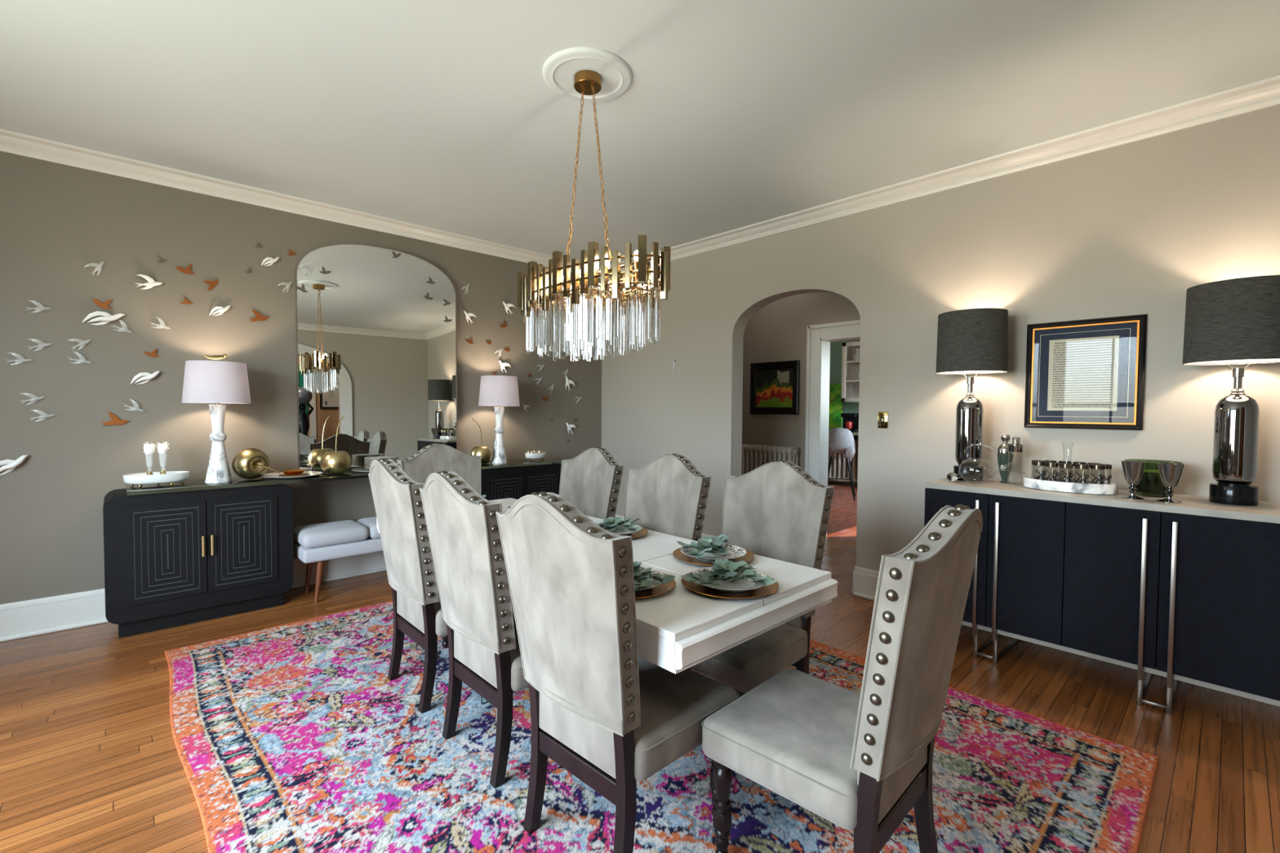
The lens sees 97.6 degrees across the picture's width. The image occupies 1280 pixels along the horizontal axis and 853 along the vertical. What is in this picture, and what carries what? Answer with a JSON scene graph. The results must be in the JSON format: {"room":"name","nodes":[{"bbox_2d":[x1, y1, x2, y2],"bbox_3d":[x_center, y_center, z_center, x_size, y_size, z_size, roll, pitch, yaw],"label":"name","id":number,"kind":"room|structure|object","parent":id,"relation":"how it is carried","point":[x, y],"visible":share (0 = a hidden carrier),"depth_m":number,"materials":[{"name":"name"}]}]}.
{"room":"dining room","nodes":[
{"label":"dining room","id":0,"kind":"room"},
{"bbox_2d":[0,151,601,604],"bbox_3d":[-2.354,-0.225,4.122,5.550,2.720,0.120,-1,2,-43],"label":"wall","id":1,"kind":"structure","parent":0,"point":[70,237],"depth_m":3.43,"materials":[{"name":"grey paint"}]},
{"bbox_2d":[0,454,27,475],"bbox_3d":[-3.414,0.215,3.026,0.151,0.115,0.041,-1,2,-42],"label":"bird","id":2,"kind":"object","parent":1,"relation":"attached to","point":[11,464],"visible":1,"depth_m":3.03},
{"bbox_2d":[93,297,112,310],"bbox_3d":[-3.139,-0.717,3.274,0.086,0.060,0.010,-1,2,-43],"label":"bird","id":3,"kind":"object","parent":1,"relation":"attached to","point":[104,305],"visible":1,"depth_m":3.27},
{"bbox_2d":[81,311,124,324],"bbox_3d":[-3.125,-0.629,3.265,0.184,0.080,0.043,-1,2,-43],"label":"bird","id":4,"kind":"object","parent":1,"relation":"attached to","point":[108,317],"visible":1,"depth_m":3.25},
{"bbox_2d":[102,411,128,425],"bbox_3d":[-3.113,-0.049,3.324,0.132,0.084,0.010,-1,2,-43],"label":"bird","id":5,"kind":"object","parent":1,"relation":"attached to","point":[116,420],"visible":1,"depth_m":3.32},
{"bbox_2d":[130,370,160,384],"bbox_3d":[-2.999,-0.297,3.401,0.140,0.088,0.035,-1,2,-42],"label":"bird","id":6,"kind":"object","parent":1,"relation":"attached to","point":[147,376],"visible":1,"depth_m":3.39},
{"bbox_2d":[136,274,163,288],"bbox_3d":[-2.977,-0.873,3.398,0.130,0.087,0.030,-1,2,-41],"label":"bird","id":7,"kind":"object","parent":1,"relation":"attached to","point":[152,282],"visible":1,"depth_m":3.39},
{"bbox_2d":[176,263,194,274],"bbox_3d":[-2.860,-0.995,3.527,0.099,0.066,0.010,-1,2,-43],"label":"bird","id":8,"kind":"object","parent":1,"relation":"attached to","point":[187,270],"visible":1,"depth_m":3.53},
{"bbox_2d":[0,551,386,642],"bbox_3d":[-2.329,1.038,4.089,5.300,0.198,0.033,-1,2,-43],"label":"baseboard","id":9,"kind":"structure","parent":1,"relation":"attached to","point":[28,618],"depth_m":3.22,"materials":[{"name":"white paint"}]},
{"bbox_2d":[201,278,217,290],"bbox_3d":[-2.772,-0.916,3.613,0.084,0.090,0.010,-1,2,-43],"label":"bird","id":10,"kind":"object","parent":1,"relation":"attached to","point":[211,283],"visible":1,"depth_m":3.61},
{"bbox_2d":[208,305,231,315],"bbox_3d":[-2.729,-0.754,3.643,0.115,0.080,0.030,-1,2,-42],"label":"bird","id":11,"kind":"object","parent":1,"relation":"attached to","point":[220,309],"visible":1,"depth_m":3.63},
{"bbox_2d":[248,309,269,321],"bbox_3d":[-2.581,-0.747,3.799,0.127,0.088,0.010,-1,2,-43],"label":"bird","id":12,"kind":"object","parent":1,"relation":"attached to","point":[259,317],"visible":1,"depth_m":3.79},
{"bbox_2d":[261,257,279,266],"bbox_3d":[-2.521,-1.129,3.826,0.110,0.076,0.028,-1,2,-42],"label":"bird","id":13,"kind":"object","parent":1,"relation":"attached to","point":[273,260],"visible":1,"depth_m":3.82},
{"bbox_2d":[0,128,600,278],"bbox_3d":[-2.287,-1.537,3.983,5.300,0.086,0.102,-1,2,-43],"label":"trim","id":14,"kind":"structure","parent":1,"relation":"attached to","point":[11,142],"depth_m":3.66,"materials":[{"name":"white paint"}]},
{"bbox_2d":[0,0,1279,266],"bbox_3d":[1.809,-1.575,3.755,11.150,0.060,10.550,-1,2,-43],"label":"ceiling","id":15,"kind":"structure","parent":0,"point":[443,115],"depth_m":2.54,"materials":[{"name":"white paint"}]},
{"bbox_2d":[542,46,632,102],"bbox_3d":[-0.226,-1.509,2.423,0.388,0.016,0.388,-1,2,-43],"label":"ceiling rose","id":16,"kind":"object","parent":15,"relation":"attached to","point":[559,69],"visible":0.97,"depth_m":2.37,"materials":[{"name":"white paint"}]},
{"bbox_2d":[517,70,671,361],"bbox_3d":[-0.230,-0.897,2.442,0.375,1.218,0.922,-1,2,-39],"label":"chandelier","id":17,"kind":"object","parent":16,"relation":"hanging from","point":[582,313],"visible":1,"depth_m":2.29,"materials":[{"name":"gold metal"}]},
{"bbox_2d":[634,260,638,281],"bbox_3d":[-0.013,-0.610,2.219,0.018,0.090,0.017,-1,2,-43],"label":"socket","id":18,"kind":"object","parent":17,"relation":"attached to","point":[636,263],"depth_m":2.21,"materials":[{"name":"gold metal"}]},
{"bbox_2d":[0,482,1279,852],"bbox_3d":[1.898,1.202,3.910,11.400,0.060,10.500,-1,2,-43],"label":"floor","id":19,"kind":"structure","parent":0,"point":[91,762],"depth_m":2.28,"materials":[{"name":"brown wood"}]},
{"bbox_2d":[102,484,293,638],"bbox_3d":[-2.677,0.762,3.438,0.880,0.785,0.416,-1,2,-43],"label":"base cabinet","id":20,"kind":"object","parent":19,"relation":"on","point":[172,559],"visible":0.98,"depth_m":3.27,"materials":[{"name":"black wood"}]},
{"bbox_2d":[125,458,561,495],"bbox_3d":[-1.879,0.337,4.186,2.890,0.020,0.410,-1,2,-43],"label":"glass shelf","id":21,"kind":"object","parent":20,"relation":"on","point":[189,485],"visible":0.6,"depth_m":3.53,"materials":[{"name":"green"}]},
{"bbox_2d":[122,471,189,488],"bbox_3d":[-2.832,0.311,3.286,0.298,0.074,0.174,-1,2,-43],"label":"tray","id":22,"kind":"object","parent":21,"relation":"on","point":[171,477],"visible":0.98,"depth_m":3.23,"materials":[{"name":"white ceramic"}]},
{"bbox_2d":[142,441,155,475],"bbox_3d":[-2.854,0.202,3.262,0.059,0.231,0.064,0,2,-25],"label":"vial","id":23,"kind":"object","parent":22,"relation":"in","point":[148,449],"visible":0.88,"depth_m":3.25,"materials":[{"name":"white"}]},
{"bbox_2d":[156,441,169,474],"bbox_3d":[-2.815,0.202,3.313,0.061,0.228,0.064,1,2,20],"label":"vial","id":24,"kind":"object","parent":22,"relation":"in","point":[162,448],"visible":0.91,"depth_m":3.30,"materials":[{"name":"white"}]},
{"bbox_2d":[181,353,251,483],"bbox_3d":[-2.619,-0.055,3.474,0.344,0.796,0.344,-1,2,-43],"label":"table lamp","id":25,"kind":"object","parent":21,"relation":"on","point":[216,382],"visible":1,"depth_m":3.40,"materials":[{"name":"white stone"}]},
{"bbox_2d":[231,448,280,479],"bbox_3d":[-2.425,0.240,3.524,0.352,0.201,0.200,2,2,43],"label":"apple","id":26,"kind":"object","parent":21,"relation":"on","point":[248,463],"visible":1,"depth_m":3.53,"materials":[{"name":"gold metal"}]},
{"bbox_2d":[261,471,323,478],"bbox_3d":[-2.330,0.328,3.760,0.356,0.018,0.356,-1,2,-43],"label":"serving platter","id":27,"kind":"object","parent":21,"relation":"on","point":[274,475],"visible":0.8,"depth_m":3.75,"materials":[{"name":"white ceramic"}]},
{"bbox_2d":[278,472,308,476],"bbox_3d":[-2.327,0.326,3.763,0.173,0.009,0.173,-1,2,-43],"label":"saucer","id":28,"kind":"object","parent":27,"relation":"on","point":[303,473],"visible":0.73,"depth_m":3.74,"materials":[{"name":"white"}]},
{"bbox_2d":[281,469,305,475],"bbox_3d":[-2.327,0.308,3.763,0.140,0.024,0.140,-1,2,-43],"label":"copper bowl","id":29,"kind":"object","parent":28,"relation":"on","point":[293,472],"visible":1,"depth_m":3.74,"materials":[{"name":"orange"}]},
{"bbox_2d":[320,416,351,474],"bbox_3d":[-2.136,0.129,3.936,0.197,0.408,0.197,-1,2,-43],"label":"cherry","id":30,"kind":"object","parent":21,"relation":"on","point":[335,462],"visible":1,"depth_m":3.87,"materials":[{"name":"gold metal"}]},
{"bbox_2d":[351,466,369,472],"bbox_3d":[-1.948,0.320,4.134,0.330,0.016,0.330,-1,2,-43],"label":"serving platter","id":31,"kind":"object","parent":21,"relation":"on","point":[358,469],"visible":0.36,"depth_m":4.10,"materials":[{"name":"white ceramic"}]},
{"bbox_3d":[-1.922,0.309,4.172,0.236,0.013,0.236,-1,2,-43],"label":"plate","id":32,"kind":"object","parent":31,"relation":"on","visible":0},
{"bbox_3d":[-1.922,0.301,4.172,0.236,0.012,0.236,-1,2,-43],"label":"plate","id":33,"kind":"object","parent":32,"relation":"on","visible":0},
{"bbox_3d":[-1.922,0.293,4.172,0.236,0.012,0.236,-1,2,-43],"label":"plate","id":34,"kind":"object","parent":33,"relation":"on","visible":0},
{"bbox_3d":[-1.922,0.286,4.171,0.236,0.012,0.236,-1,2,-43],"label":"plate","id":35,"kind":"object","parent":34,"relation":"on","visible":0},
{"bbox_3d":[-1.922,0.278,4.171,0.236,0.012,0.236,-1,2,-43],"label":"plate","id":36,"kind":"object","parent":35,"relation":"on","visible":0},
{"bbox_3d":[-1.922,0.271,4.171,0.236,0.013,0.236,-1,2,-43],"label":"plate","id":37,"kind":"object","parent":36,"relation":"on","visible":0},
{"bbox_3d":[-1.922,0.263,4.171,0.236,0.012,0.236,-1,2,-43],"label":"plate","id":38,"kind":"object","parent":37,"relation":"on","visible":0},
{"bbox_3d":[-1.922,0.255,4.170,0.236,0.013,0.236,-1,2,-43],"label":"plate","id":39,"kind":"object","parent":38,"relation":"on","visible":0},
{"bbox_3d":[-1.922,0.248,4.170,0.236,0.012,0.236,-1,2,-43],"label":"plate","id":40,"kind":"object","parent":39,"relation":"on","visible":0},
{"bbox_2d":[364,457,399,460],"bbox_3d":[-1.921,0.240,4.170,0.236,0.012,0.236,-1,2,-43],"label":"plate","id":41,"kind":"object","parent":40,"relation":"on","point":[397,457],"visible":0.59,"depth_m":4.11,"materials":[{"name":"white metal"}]},
{"bbox_2d":[364,455,399,459],"bbox_3d":[-1.921,0.233,4.170,0.236,0.012,0.236,-1,2,-43],"label":"plate","id":42,"kind":"object","parent":41,"relation":"on","point":[377,457],"visible":0.94,"depth_m":4.20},
{"bbox_2d":[295,243,457,471],"bbox_3d":[-1.984,-0.531,4.335,1.164,1.703,0.025,-1,2,-41],"label":"mirror","id":43,"kind":"object","parent":21,"relation":"on","point":[373,352],"visible":0.97,"depth_m":4.28,"materials":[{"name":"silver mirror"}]},
{"bbox_2d":[470,418,493,463],"bbox_3d":[-1.335,0.121,4.726,0.185,0.384,0.185,-1,2,-43],"label":"cherry","id":44,"kind":"object","parent":21,"relation":"on","point":[486,452],"visible":0.85,"depth_m":4.67,"materials":[{"name":"gold metal"}]},
{"bbox_2d":[478,375,519,463],"bbox_3d":[-1.207,-0.063,4.805,0.344,0.750,0.344,-1,2,-43],"label":"table lamp","id":45,"kind":"object","parent":21,"relation":"on","point":[495,390],"visible":1,"depth_m":4.69,"materials":[{"name":"white stone"}]},
{"bbox_2d":[524,452,545,461],"bbox_3d":[-0.944,0.272,5.058,0.199,0.068,0.154,-1,2,-43],"label":"bowl","id":46,"kind":"object","parent":21,"relation":"on","point":[528,455],"visible":0.95,"depth_m":5.00,"materials":[{"name":"white ceramic"}]},
{"bbox_2d":[293,516,382,603],"bbox_3d":[-1.819,0.906,4.106,1.210,0.469,0.360,-1,2,-43],"label":"bench","id":47,"kind":"object","parent":19,"relation":"on","point":[319,543],"visible":0.43,"depth_m":3.73,"materials":[{"name":"grey fabric"}]},
{"bbox_2d":[293,520,368,548],"bbox_3d":[-2.111,0.729,3.824,0.402,0.103,0.360,-1,2,-43],"label":"cushion","id":48,"kind":"object","parent":47,"relation":"on","point":[347,533],"depth_m":3.73,"materials":[{"name":"grey fabric"}]},
{"bbox_2d":[356,516,380,538],"bbox_3d":[-1.818,0.723,4.100,0.402,0.103,0.360,-1,2,-43],"label":"cushion","id":49,"kind":"object","parent":47,"relation":"on","point":[371,523],"depth_m":3.89,"materials":[{"name":"grey fabric"}]},
{"bbox_2d":[480,463,561,500],"bbox_3d":[-1.105,0.727,4.919,0.860,0.785,0.416,-1,2,-43],"label":"base cabinet","id":50,"kind":"object","parent":19,"relation":"on","point":[514,482],"visible":0.27,"depth_m":4.74,"materials":[{"name":"black wood"}]},
{"bbox_2d":[164,600,1158,852],"bbox_3d":[-0.283,1.189,2.472,2.635,0.024,3.600,-1,2,-43],"label":"area rug","id":51,"kind":"object","parent":19,"relation":"on","point":[295,737],"visible":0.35,"depth_m":1.93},
{"bbox_2d":[368,457,447,713],"bbox_3d":[-0.896,0.655,2.584,0.613,1.050,0.509,-1,2,-42],"label":"dining chair","id":52,"kind":"object","parent":51,"relation":"on","point":[397,498],"visible":0.72,"depth_m":2.34,"materials":[{"name":"grey fabric"}]},
{"bbox_2d":[396,443,481,648],"bbox_3d":[-1.062,0.633,3.263,0.509,1.050,0.613,-1,2,-43],"label":"dining chair","id":53,"kind":"object","parent":51,"relation":"on","point":[436,457],"visible":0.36,"depth_m":3.41,"materials":[{"name":"grey fabric"}]},
{"bbox_2d":[419,471,528,788],"bbox_3d":[-0.478,0.672,2.130,0.613,1.050,0.509,-1,2,-43],"label":"dining chair","id":54,"kind":"object","parent":51,"relation":"on","point":[462,525],"visible":0.66,"depth_m":1.89,"materials":[{"name":"grey fabric"}]},
{"bbox_2d":[558,446,623,519],"bbox_3d":[-0.448,0.644,3.040,0.613,1.050,0.509,-1,2,-42],"label":"dining chair","id":55,"kind":"object","parent":51,"relation":"on","point":[590,481],"visible":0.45,"depth_m":3.13,"materials":[{"name":"grey fabric"}]},
{"bbox_2d":[376,497,838,768],"bbox_3d":[-0.368,0.838,2.501,0.807,0.696,2.232,-1,2,-43],"label":"dining table","id":56,"kind":"object","parent":51,"relation":"on","point":[662,620],"visible":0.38,"depth_m":1.66,"materials":[{"name":"white paint"}]},
{"bbox_2d":[626,527,648,538],"bbox_3d":[-0.118,0.483,2.546,0.311,0.014,0.311,-1,2,-43],"label":"charger","id":57,"kind":"object","parent":56,"relation":"on","point":[643,531],"visible":0.19,"depth_m":2.53,"materials":[{"name":"orange metal"}]},
{"bbox_2d":[596,523,641,535],"bbox_3d":[-0.118,0.473,2.545,0.252,0.025,0.252,0,2,3],"label":"dinner plate","id":58,"kind":"object","parent":57,"relation":"on","point":[620,532],"visible":0.29,"depth_m":2.55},
{"bbox_2d":[597,516,641,531],"bbox_3d":[-0.135,0.444,2.554,0.291,0.058,0.261,0,2,-1],"label":"eucalyptus sprig","id":59,"kind":"object","parent":58,"relation":"on","point":[612,522],"visible":0.78,"depth_m":2.53,"materials":[{"name":"green plant"}]},
{"bbox_2d":[635,573,675,598],"bbox_3d":[-0.041,0.506,1.801,0.311,0.014,0.311,-1,2,-43],"label":"charger","id":60,"kind":"object","parent":56,"relation":"on","point":[662,588],"visible":0.2,"depth_m":1.74,"materials":[{"name":"orange metal"}]},
{"bbox_2d":[634,567,665,591],"bbox_3d":[-0.041,0.497,1.801,0.252,0.025,0.252,0,2,-12],"label":"dinner plate","id":61,"kind":"object","parent":60,"relation":"on","point":[655,583],"visible":0.18,"depth_m":1.79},
{"bbox_2d":[633,561,675,589],"bbox_3d":[-0.031,0.468,1.800,0.317,0.059,0.241,1,2,31],"label":"eucalyptus sprig","id":62,"kind":"object","parent":61,"relation":"on","point":[640,577],"visible":0.33,"depth_m":1.75,"materials":[{"name":"green"}]},
{"bbox_2d":[672,547,754,565],"bbox_3d":[0.281,0.498,2.152,0.311,0.014,0.311,-1,2,-43],"label":"charger","id":63,"kind":"object","parent":56,"relation":"on","point":[748,557],"visible":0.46,"depth_m":2.11,"materials":[{"name":"orange metal"}]},
{"bbox_2d":[680,543,746,562],"bbox_3d":[0.281,0.488,2.152,0.252,0.025,0.252,-1,2,-28],"label":"dinner plate","id":64,"kind":"object","parent":63,"relation":"on","point":[737,552],"visible":0.55,"depth_m":2.15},
{"bbox_2d":[676,533,733,558],"bbox_3d":[0.248,0.462,2.176,0.210,0.050,0.324,1,2,6],"label":"eucalyptus sprig","id":65,"kind":"object","parent":64,"relation":"on","point":[713,544],"visible":1,"depth_m":2.15,"materials":[{"name":"green"}]},
{"bbox_2d":[680,571,778,598],"bbox_3d":[0.288,0.508,1.809,0.311,0.014,0.311,-1,2,-43],"label":"charger","id":66,"kind":"object","parent":56,"relation":"on","point":[769,589],"visible":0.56,"depth_m":1.74,"materials":[{"name":"orange metal"}]},
{"bbox_2d":[692,566,766,592],"bbox_3d":[0.289,0.499,1.809,0.252,0.025,0.252,-1,2,-43],"label":"dinner plate","id":67,"kind":"object","parent":66,"relation":"on","point":[741,585],"visible":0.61,"depth_m":1.79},
{"bbox_2d":[680,558,777,586],"bbox_3d":[0.271,0.470,1.817,0.291,0.058,0.261,0,2,0],"label":"eucalyptus sprig","id":68,"kind":"object","parent":67,"relation":"on","point":[726,569],"visible":1,"depth_m":1.78,"materials":[{"name":"green"}]},
{"bbox_2d":[495,491,738,852],"bbox_3d":[-0.067,0.689,1.670,0.509,1.050,0.613,2,2,44],"label":"dining chair","id":69,"kind":"object","parent":51,"relation":"on","point":[612,717],"visible":0.88,"depth_m":1.46,"materials":[{"name":"grey fabric"}]},
{"bbox_2d":[623,453,711,669],"bbox_3d":[-0.036,0.661,2.574,0.613,1.050,0.509,-1,2,-43],"label":"dining chair","id":70,"kind":"object","parent":51,"relation":"on","point":[668,495],"visible":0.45,"depth_m":2.68,"materials":[{"name":"grey fabric"}]},
{"bbox_2d":[680,460,834,697],"bbox_3d":[0.415,0.674,2.256,0.613,1.050,0.509,-1,2,-44],"label":"dining chair","id":71,"kind":"object","parent":51,"relation":"on","point":[775,510],"visible":0.5,"depth_m":2.27,"materials":[{"name":"grey fabric"}]},
{"bbox_2d":[701,504,982,852],"bbox_3d":[0.546,0.699,1.508,0.613,1.050,0.509,2,3,45],"label":"dining chair","id":72,"kind":"object","parent":51,"relation":"on","point":[860,762],"visible":1,"depth_m":1.30,"materials":[{"name":"grey fabric"}]},
{"bbox_2d":[741,444,799,475],"bbox_3d":[1.182,0.647,6.070,0.170,0.905,1.138,-1,2,-43],"label":"radiator","id":73,"kind":"object","parent":19,"relation":"on","point":[753,456],"visible":0.27,"depth_m":5.84,"materials":[{"name":"beige metal"}]},
{"bbox_2d":[827,427,855,500],"bbox_3d":[2.914,0.531,8.188,0.462,1.032,0.560,1,2,22],"label":"bar stool","id":74,"kind":"object","parent":19,"relation":"on","point":[841,440],"visible":0.88,"depth_m":8.02,"materials":[{"name":"fabric"}]},
{"bbox_2d":[827,439,857,483],"bbox_3d":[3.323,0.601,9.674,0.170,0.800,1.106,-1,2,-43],"label":"kitchen island","id":75,"kind":"object","parent":19,"relation":"on","point":[838,469],"visible":0.3,"depth_m":9.48,"materials":[{"name":"beige wood"}]},
{"bbox_2d":[827,431,858,485],"bbox_3d":[3.132,0.535,9.758,0.740,0.925,3.350,-1,2,-43],"label":"countertop","id":76,"kind":"structure","parent":19,"relation":"on","point":[855,434],"depth_m":9.54,"materials":[{"name":"grey stone"}]},
{"bbox_2d":[828,383,842,430],"bbox_3d":[3.209,-0.346,9.996,0.076,0.820,0.840,-1,2,-43],"label":"painting","id":77,"kind":"object","parent":76,"relation":"on","point":[835,389],"visible":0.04,"depth_m":9.77,"materials":[{"name":"fabric"}]},
{"bbox_2d":[840,413,858,431],"bbox_3d":[3.503,-0.068,9.322,0.240,0.310,0.280,-1,2,-43],"label":"coffee machine","id":78,"kind":"object","parent":76,"relation":"on","point":[851,420],"visible":0.75,"depth_m":9.25,"materials":[{"name":"black metal"}]},
{"bbox_2d":[924,477,1279,715],"bbox_3d":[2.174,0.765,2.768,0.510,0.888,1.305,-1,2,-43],"label":"sideboard","id":79,"kind":"object","parent":19,"relation":"on","point":[1188,591],"visible":0.94,"depth_m":2.45,"materials":[{"name":"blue wood"}]},
{"bbox_2d":[935,307,1008,481],"bbox_3d":[1.877,-0.175,3.184,0.353,0.960,0.353,-1,2,-43],"label":"table lamp","id":80,"kind":"object","parent":79,"relation":"on","point":[971,341],"visible":0.98,"depth_m":3.10,"materials":[{"name":"black metal"}]},
{"bbox_2d":[946,444,1025,483],"bbox_3d":[1.849,0.200,3.003,0.151,0.220,0.359,-1,2,-43],"label":"decanter","id":81,"kind":"object","parent":79,"relation":"on","point":[952,477],"visible":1,"depth_m":3.08,"materials":[{"name":"clear glass"}]},
{"bbox_2d":[959,457,1025,483],"bbox_3d":[1.869,0.236,2.983,0.151,0.152,0.300,-1,2,-43],"label":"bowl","id":82,"kind":"object","parent":81,"relation":"on","point":[960,474],"depth_m":3.03,"materials":[{"name":"clear glass"}]},
{"bbox_2d":[996,434,1013,483],"bbox_3d":[2.009,0.176,3.082,0.075,0.267,0.075,-1,2,-43],"label":"cocktail shaker","id":83,"kind":"object","parent":79,"relation":"on","point":[1004,456],"visible":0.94,"depth_m":3.06,"materials":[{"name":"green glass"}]},
{"bbox_2d":[1008,436,1024,485],"bbox_3d":[2.002,0.184,2.987,0.072,0.256,0.072,-1,2,-43],"label":"cocktail shaker","id":84,"kind":"object","parent":79,"relation":"on","point":[1015,446],"visible":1,"depth_m":2.97,"materials":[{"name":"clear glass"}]},
{"bbox_2d":[1023,476,1118,494],"bbox_3d":[2.145,0.294,2.802,0.232,0.050,0.380,-1,2,-43],"label":"marble tray","id":85,"kind":"object","parent":79,"relation":"on","point":[1066,486],"visible":0.93,"depth_m":2.72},
{"bbox_2d":[1032,461,1046,479],"bbox_3d":[2.037,0.241,2.857,0.054,0.126,0.056,1,2,9],"label":"tumbler","id":86,"kind":"object","parent":85,"relation":"in","point":[1035,463],"visible":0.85,"depth_m":2.84,"materials":[{"name":"clear glass"}]},
{"bbox_2d":[1044,462,1058,481],"bbox_3d":[2.056,0.243,2.799,0.054,0.126,0.056,1,2,8],"label":"tumbler","id":87,"kind":"object","parent":85,"relation":"in","point":[1046,464],"visible":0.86,"depth_m":2.78,"materials":[{"name":"clear glass"}]},
{"bbox_2d":[1058,462,1073,482],"bbox_3d":[2.091,0.244,2.750,0.054,0.126,0.056,1,2,17],"label":"tumbler","id":88,"kind":"object","parent":85,"relation":"in","point":[1067,465],"visible":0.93,"depth_m":2.73,"materials":[{"name":"clear glass"}]},
{"bbox_2d":[1072,462,1086,482],"bbox_3d":[2.217,0.243,2.825,0.054,0.126,0.056,1,2,17],"label":"tumbler","id":89,"kind":"object","parent":85,"relation":"in","point":[1074,463],"visible":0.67,"depth_m":2.81,"materials":[{"name":"clear glass"}]},
{"bbox_2d":[1075,463,1089,484],"bbox_3d":[2.138,0.246,2.711,0.054,0.126,0.056,1,2,20],"label":"tumbler","id":90,"kind":"object","parent":85,"relation":"in","point":[1081,466],"visible":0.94,"depth_m":2.69,"materials":[{"name":"clear glass"}]},
{"bbox_2d":[1089,464,1105,484],"bbox_3d":[2.195,0.247,2.688,0.054,0.126,0.056,1,2,20],"label":"tumbler","id":91,"kind":"object","parent":85,"relation":"in","point":[1101,467],"visible":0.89,"depth_m":2.67,"materials":[{"name":"clear glass"}]},
{"bbox_2d":[1097,463,1111,484],"bbox_3d":[2.247,0.247,2.712,0.054,0.126,0.056,1,2,16],"label":"tumbler","id":92,"kind":"object","parent":85,"relation":"in","point":[1107,466],"visible":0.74,"depth_m":2.69,"materials":[{"name":"clear glass"}]},
{"bbox_2d":[1120,460,1146,499],"bbox_3d":[2.247,0.243,2.553,0.088,0.168,0.088,-1,2,-43],"label":"goblet","id":93,"kind":"object","parent":79,"relation":"on","point":[1133,471],"visible":1,"depth_m":2.53,"materials":[{"name":"silver metal"}]},
{"bbox_2d":[1120,460,1146,484],"bbox_3d":[2.248,0.212,2.552,0.088,0.106,0.088,-1,2,-43],"label":"cup","id":94,"kind":"object","parent":93,"relation":"on","point":[1133,471],"depth_m":2.53,"materials":[{"name":"silver metal"}]},
{"bbox_2d":[1124,459,1183,497],"bbox_3d":[2.424,0.245,2.651,0.208,0.162,0.208,-1,2,-43],"label":"glass bowl","id":95,"kind":"object","parent":79,"relation":"on","point":[1150,484],"visible":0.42,"depth_m":2.60,"materials":[{"name":"green"}]},
{"bbox_2d":[1156,462,1184,502],"bbox_3d":[2.331,0.247,2.464,0.088,0.168,0.088,-1,2,-43],"label":"goblet","id":96,"kind":"object","parent":79,"relation":"on","point":[1170,473],"visible":1,"depth_m":2.44,"materials":[{"name":"silver metal"}]},
{"bbox_2d":[1156,462,1184,487],"bbox_3d":[2.331,0.216,2.463,0.088,0.106,0.088,-1,2,-43],"label":"cup","id":97,"kind":"object","parent":96,"relation":"on","point":[1170,473],"depth_m":2.44,"materials":[{"name":"silver metal"}]},
{"bbox_2d":[1182,275,1279,506],"bbox_3d":[2.583,-0.146,2.421,0.353,0.960,0.353,-1,2,-43],"label":"table lamp","id":98,"kind":"object","parent":79,"relation":"on","point":[1235,321],"visible":1,"depth_m":2.37,"materials":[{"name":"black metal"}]},
{"bbox_2d":[742,292,860,470],"bbox_3d":[1.761,-0.247,5.734,0.150,2.720,3.420,-1,2,-43],"label":"wall","id":99,"kind":"structure","parent":0,"point":[778,331],"depth_m":5.87,"materials":[{"name":"beige paint"}]},
{"bbox_2d":[750,360,799,414],"bbox_3d":[1.423,-0.409,5.956,0.030,0.555,0.595,-1,2,-43],"label":"framed painting","id":100,"kind":"object","parent":99,"relation":"attached to","point":[775,386],"visible":1,"depth_m":5.94,"materials":[{"name":"black paint"}]},
{"bbox_2d":[804,320,860,535],"bbox_3d":[2.144,0.065,5.309,0.186,2.129,1.174,-1,2,-43],"label":"trim","id":101,"kind":"structure","parent":99,"relation":"attached to","point":[820,336],"depth_m":5.61,"materials":[{"name":"white paint"}]},
{"bbox_2d":[829,339,860,427],"bbox_3d":[2.628,-0.309,7.911,4.200,2.720,5.600,-1,2,-43],"label":"wall","id":102,"kind":"structure","parent":0,"point":[836,347],"depth_m":9.88,"materials":[{"name":"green paint"}]},
{"bbox_2d":[840,341,860,402],"bbox_3d":[3.889,-0.900,9.187,0.375,1.000,1.040,-1,2,-43],"label":"upper cabinet","id":103,"kind":"object","parent":102,"relation":"attached to","point":[850,384],"visible":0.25,"depth_m":9.53,"materials":[{"name":"beige"}]},
{"bbox_2d":[601,104,1279,571],"bbox_3d":[1.606,-0.189,3.857,0.150,2.720,5.700,-1,2,-43],"label":"wall","id":104,"kind":"structure","parent":0,"point":[1126,229],"depth_m":3.28,"materials":[{"name":"beige paint"}]},
{"bbox_2d":[615,514,879,600],"bbox_3d":[1.586,1.071,3.885,0.183,0.198,5.700,-1,2,-43],"label":"baseboard","id":105,"kind":"structure","parent":104,"relation":"attached to","point":[864,580],"depth_m":3.83,"materials":[{"name":"white paint"}]},
{"bbox_2d":[877,411,888,428],"bbox_3d":[1.615,-0.043,3.729,0.016,0.110,0.066,-1,2,-43],"label":"light switch","id":106,"kind":"object","parent":104,"relation":"attached to","point":[882,422],"visible":1,"depth_m":3.73,"materials":[{"name":"gold metal"}]},
{"bbox_2d":[607,75,1279,277],"bbox_3d":[1.524,-1.503,3.730,0.102,0.086,5.700,-1,2,-43],"label":"trim","id":107,"kind":"structure","parent":104,"relation":"attached to","point":[1265,93],"depth_m":3.09,"materials":[{"name":"white paint"}]},
{"bbox_2d":[1023,314,1146,430],"bbox_3d":[2.332,-0.275,2.957,0.024,0.574,0.496,0,2,-43],"label":"framed document","id":108,"kind":"object","parent":104,"relation":"attached to","point":[1085,373],"visible":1,"depth_m":2.94,"materials":[{"name":"black"}]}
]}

